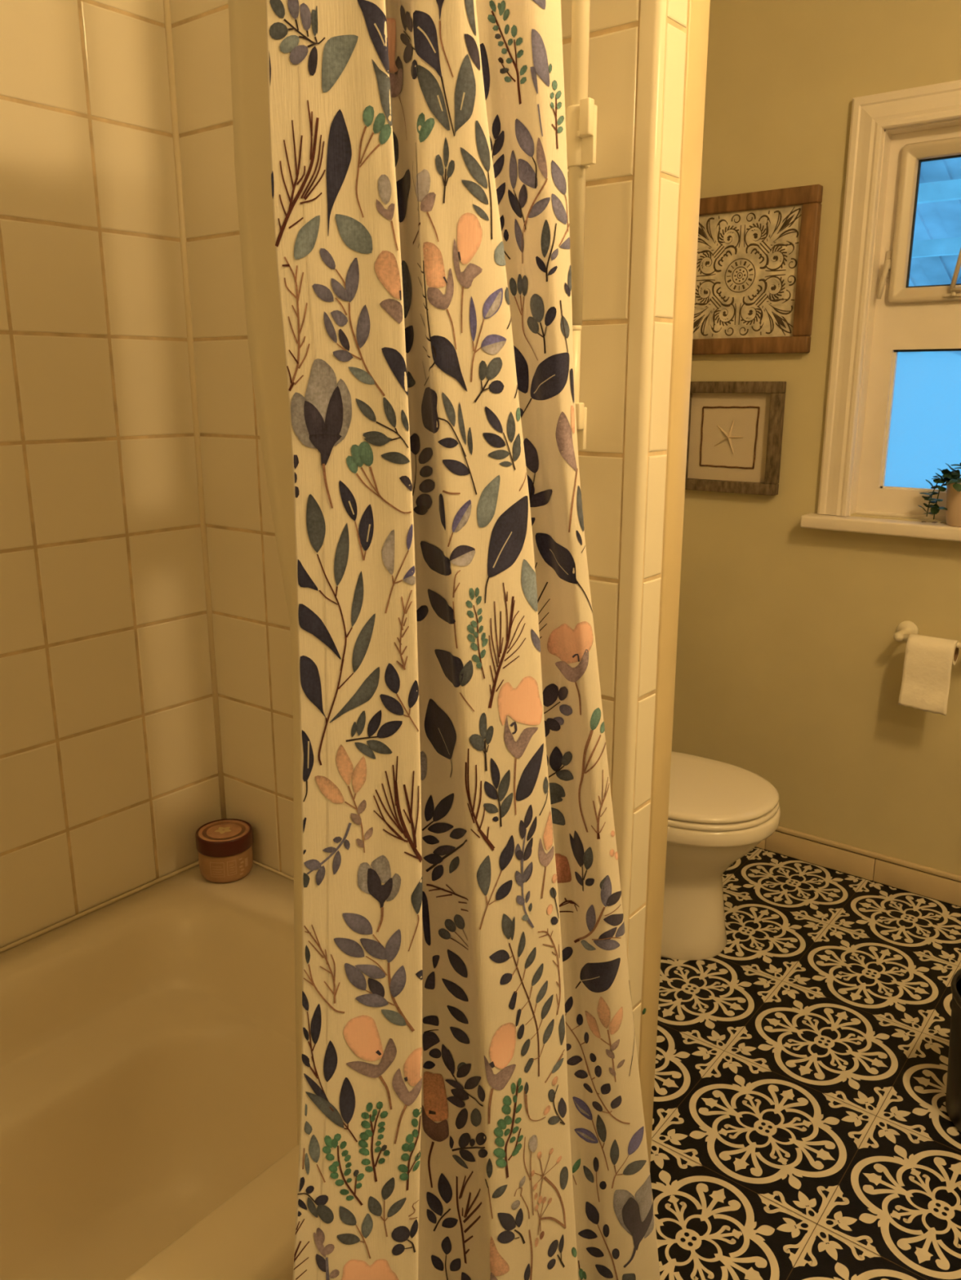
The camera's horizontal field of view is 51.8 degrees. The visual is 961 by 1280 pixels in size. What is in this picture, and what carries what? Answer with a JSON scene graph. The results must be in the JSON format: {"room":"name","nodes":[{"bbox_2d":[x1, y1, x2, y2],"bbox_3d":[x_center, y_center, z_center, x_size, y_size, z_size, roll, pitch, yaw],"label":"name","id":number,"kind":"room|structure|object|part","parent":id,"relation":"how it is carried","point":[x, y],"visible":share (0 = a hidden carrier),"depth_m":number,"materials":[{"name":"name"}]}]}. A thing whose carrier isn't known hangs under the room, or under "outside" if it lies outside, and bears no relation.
{"room":"bathroom","nodes":[
{"label":"bathroom","id":0,"kind":"room"},
{"bbox_2d":[0,0,221,948],"bbox_3d":[-0.730,-0.260,1.462,0.100,2.410,3.940,11,18,36],"label":"wall","id":1,"kind":"structure","parent":0,"point":[109,778],"depth_m":1.54,"materials":[{"name":"white tile"}]},
{"bbox_2d":[227,0,302,1144],"bbox_3d":[-0.105,0.005,1.138,0.222,1.760,0.392,11,18,36],"label":"liner","id":2,"kind":"object","parent":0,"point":[246,18],"visible":0.04,"depth_m":0.93,"materials":[{"name":"white plastic"}]},
{"bbox_2d":[163,0,688,1062],"bbox_3d":[-0.112,-0.269,1.479,0.860,2.400,0.122,11,18,36],"label":"wall","id":3,"kind":"structure","parent":0,"point":[637,48],"depth_m":1.29,"materials":[{"name":"white tile"}]},
{"bbox_2d":[565,0,596,449],"bbox_3d":[0.109,-0.712,1.064,0.077,1.035,0.079,11,18,36],"label":"slide bar","id":4,"kind":"object","parent":3,"relation":"attached to","point":[581,113],"visible":0.57,"depth_m":1.07,"materials":[{"name":"beige plastic"}]},
{"bbox_2d":[638,0,710,1168],"bbox_3d":[0.237,-0.212,1.259,0.032,2.400,0.053,11,18,36],"label":"trim","id":5,"kind":"structure","parent":3,"relation":"attached to","point":[698,11],"depth_m":1.26,"materials":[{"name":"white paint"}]},
{"bbox_2d":[266,0,660,1279],"bbox_3d":[0.031,0.088,0.958,0.692,1.890,0.148,-14,20,-43],"label":"shower curtain","id":6,"kind":"object","parent":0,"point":[471,1103],"visible":1,"depth_m":0.83,"materials":[{"name":"fabric"}]},
{"bbox_2d":[649,847,960,1279],"bbox_3d":[0.217,1.107,1.068,2.486,0.061,3.960,11,18,36],"label":"floor","id":7,"kind":"structure","parent":0,"point":[802,1129],"depth_m":1.90,"materials":[{"name":"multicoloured tile"}]},
{"bbox_2d":[0,859,299,1279],"bbox_3d":[-0.683,0.838,1.068,0.778,0.458,1.661,11,18,36],"label":"bathtub","id":8,"kind":"object","parent":7,"relation":"on","point":[148,1095],"visible":0.41,"depth_m":1.51,"materials":[{"name":"ceramic"}]},
{"bbox_2d":[195,818,253,882],"bbox_3d":[-0.459,0.380,1.780,0.099,0.084,0.099,11,18,36],"label":"jar","id":9,"kind":"object","parent":8,"relation":"on","point":[224,846],"visible":1,"depth_m":1.75,"materials":[{"name":"beige plastic"}]},
{"bbox_2d":[214,826,231,834],"bbox_3d":[-0.460,0.340,1.772,0.030,0.001,0.030,11,18,36],"label":"flower","id":10,"kind":"object","parent":9,"relation":"on","point":[220,828],"depth_m":1.77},
{"bbox_3d":[-0.459,0.354,1.774,0.099,0.030,0.099,11,18,36],"label":"jar lid","id":11,"kind":"part","parent":9,"relation":"part of","materials":[{"name":"red plastic"}]},
{"bbox_2d":[660,751,780,959],"bbox_3d":[0.379,0.344,2.409,0.698,0.744,0.420,11,18,36],"label":"toilet","id":12,"kind":"object","parent":7,"relation":"on","point":[719,811],"visible":0.34,"depth_m":2.27,"materials":[{"name":"white ceramic"}]},
{"bbox_3d":[0.467,0.356,2.341,0.463,0.014,0.366,11,18,36],"label":"seat","id":13,"kind":"part","parent":12,"relation":"part of","materials":[{"name":"white plastic"}]},
{"bbox_3d":[0.465,0.337,2.338,0.467,0.019,0.364,11,18,36],"label":"lid","id":14,"kind":"part","parent":12,"relation":"part of","materials":[{"name":"white plastic"}]},
{"bbox_2d":[945,968,960,1132],"bbox_3d":[0.964,0.758,1.778,0.244,0.259,0.244,11,18,36],"label":"waste bin","id":15,"kind":"object","parent":7,"relation":"on","point":[953,1096],"visible":1,"depth_m":1.78,"materials":[{"name":"black plastic"}]},
{"bbox_2d":[671,0,960,875],"bbox_3d":[1.397,-0.458,2.227,2.486,2.410,0.120,11,18,36],"label":"wall","id":16,"kind":"structure","parent":0,"point":[789,662],"depth_m":2.58,"materials":[{"name":"beige paint"}]},
{"bbox_2d":[684,381,786,495],"bbox_3d":[0.671,-0.550,2.687,0.294,0.294,0.032,11,18,36],"label":"picture","id":17,"kind":"object","parent":16,"relation":"attached to","point":[735,432],"visible":0.83,"depth_m":2.68,"materials":[{"name":"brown wood"}]},
{"bbox_2d":[691,184,822,355],"bbox_3d":[0.677,-0.950,2.580,0.394,0.394,0.030,11,18,36],"label":"framed wall art","id":18,"kind":"object","parent":16,"relation":"attached to","point":[757,251],"visible":0.93,"depth_m":2.55,"materials":[{"name":"brown wood"}]},
{"bbox_3d":[0.680,-0.951,2.584,0.316,0.316,0.016,11,18,36],"label":"embossed panel","id":19,"kind":"part","parent":18,"relation":"part of","materials":[{"name":"metal"}]},
{"bbox_2d":[755,826,960,906],"bbox_3d":[1.356,0.672,2.466,2.286,0.083,0.012,11,18,36],"label":"baseboard","id":20,"kind":"structure","parent":16,"relation":"attached to","point":[933,883],"depth_m":2.69,"materials":[{"name":"beige tile"}]},
{"bbox_2d":[800,80,960,542],"bbox_3d":[1.193,-0.739,2.275,0.790,1.014,0.177,11,18,36],"label":"window","id":21,"kind":"structure","parent":16,"relation":"in","point":[877,316],"depth_m":2.40,"materials":[{"name":"white paint"}]},
{"bbox_3d":[1.181,-0.260,2.382,0.790,0.032,0.137,11,18,36],"label":"sill","id":22,"kind":"part","parent":21,"relation":"part of","materials":[{"name":"white paint"}]},
{"bbox_3d":[1.214,-0.722,2.307,0.574,0.902,0.053,11,18,36],"label":"sash","id":23,"kind":"part","parent":21,"relation":"part of","materials":[{"name":"white paint"}]},
{"bbox_3d":[1.201,-0.956,2.228,0.510,0.354,0.034,11,18,36],"label":"tilting sash","id":24,"kind":"part","parent":21,"relation":"part of","materials":[{"name":"beige paint"}]},
{"bbox_2d":[917,462,960,527],"bbox_3d":[1.139,-0.349,2.354,0.158,0.153,0.106,0,15,1],"label":"potted plant","id":25,"kind":"object","parent":21,"relation":"on","point":[952,479],"visible":1,"depth_m":2.35,"materials":[{"name":"green plant"}]},
{"bbox_3d":[1.138,-0.349,2.345,0.134,0.134,0.069,5,15,19],"label":"stem","id":26,"kind":"part","parent":25,"relation":"part of","materials":[{"name":"green plant"}]},
{"bbox_3d":[1.164,-0.325,2.360,0.106,0.104,0.106,11,18,36],"label":"pot","id":27,"kind":"part","parent":25,"relation":"part of","materials":[{"name":"beige ceramic"}]},
{"bbox_3d":[1.153,-0.887,2.250,0.170,0.194,0.024,11,18,36],"label":"stay arm","id":28,"kind":"part","parent":21,"relation":"part of","materials":[{"name":"beige paint"}]},
{"bbox_2d":[893,620,960,648],"bbox_3d":[1.125,-0.001,2.426,0.226,0.052,0.090,11,18,36],"label":"toilet paper holder","id":29,"kind":"object","parent":16,"relation":"attached to","point":[904,628],"visible":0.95,"depth_m":2.49,"materials":[{"name":"white ceramic"}]},
{"bbox_3d":[1.057,-0.015,2.478,0.052,0.052,0.090,11,18,36],"label":"post","id":30,"kind":"part","parent":29,"relation":"part of","materials":[{"name":"white ceramic"}]},
{"bbox_2d":[897,633,959,715],"bbox_3d":[1.098,0.081,2.421,0.111,0.180,0.072,11,18,36],"label":"toilet paper roll","id":31,"kind":"object","parent":29,"relation":"hanging from","point":[928,660],"visible":1,"depth_m":2.40,"materials":[{"name":"white paper"}]},
{"label":"outside","id":32,"kind":"structure","parent":0,"visible":0},
{"bbox_2d":[901,157,960,355],"bbox_3d":[2.098,-1.679,6.385,7.200,3.270,4.203,11,18,36],"label":"pergola","id":33,"kind":"object","parent":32,"point":[936,242],"visible":0.05,"depth_m":5.64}
]}

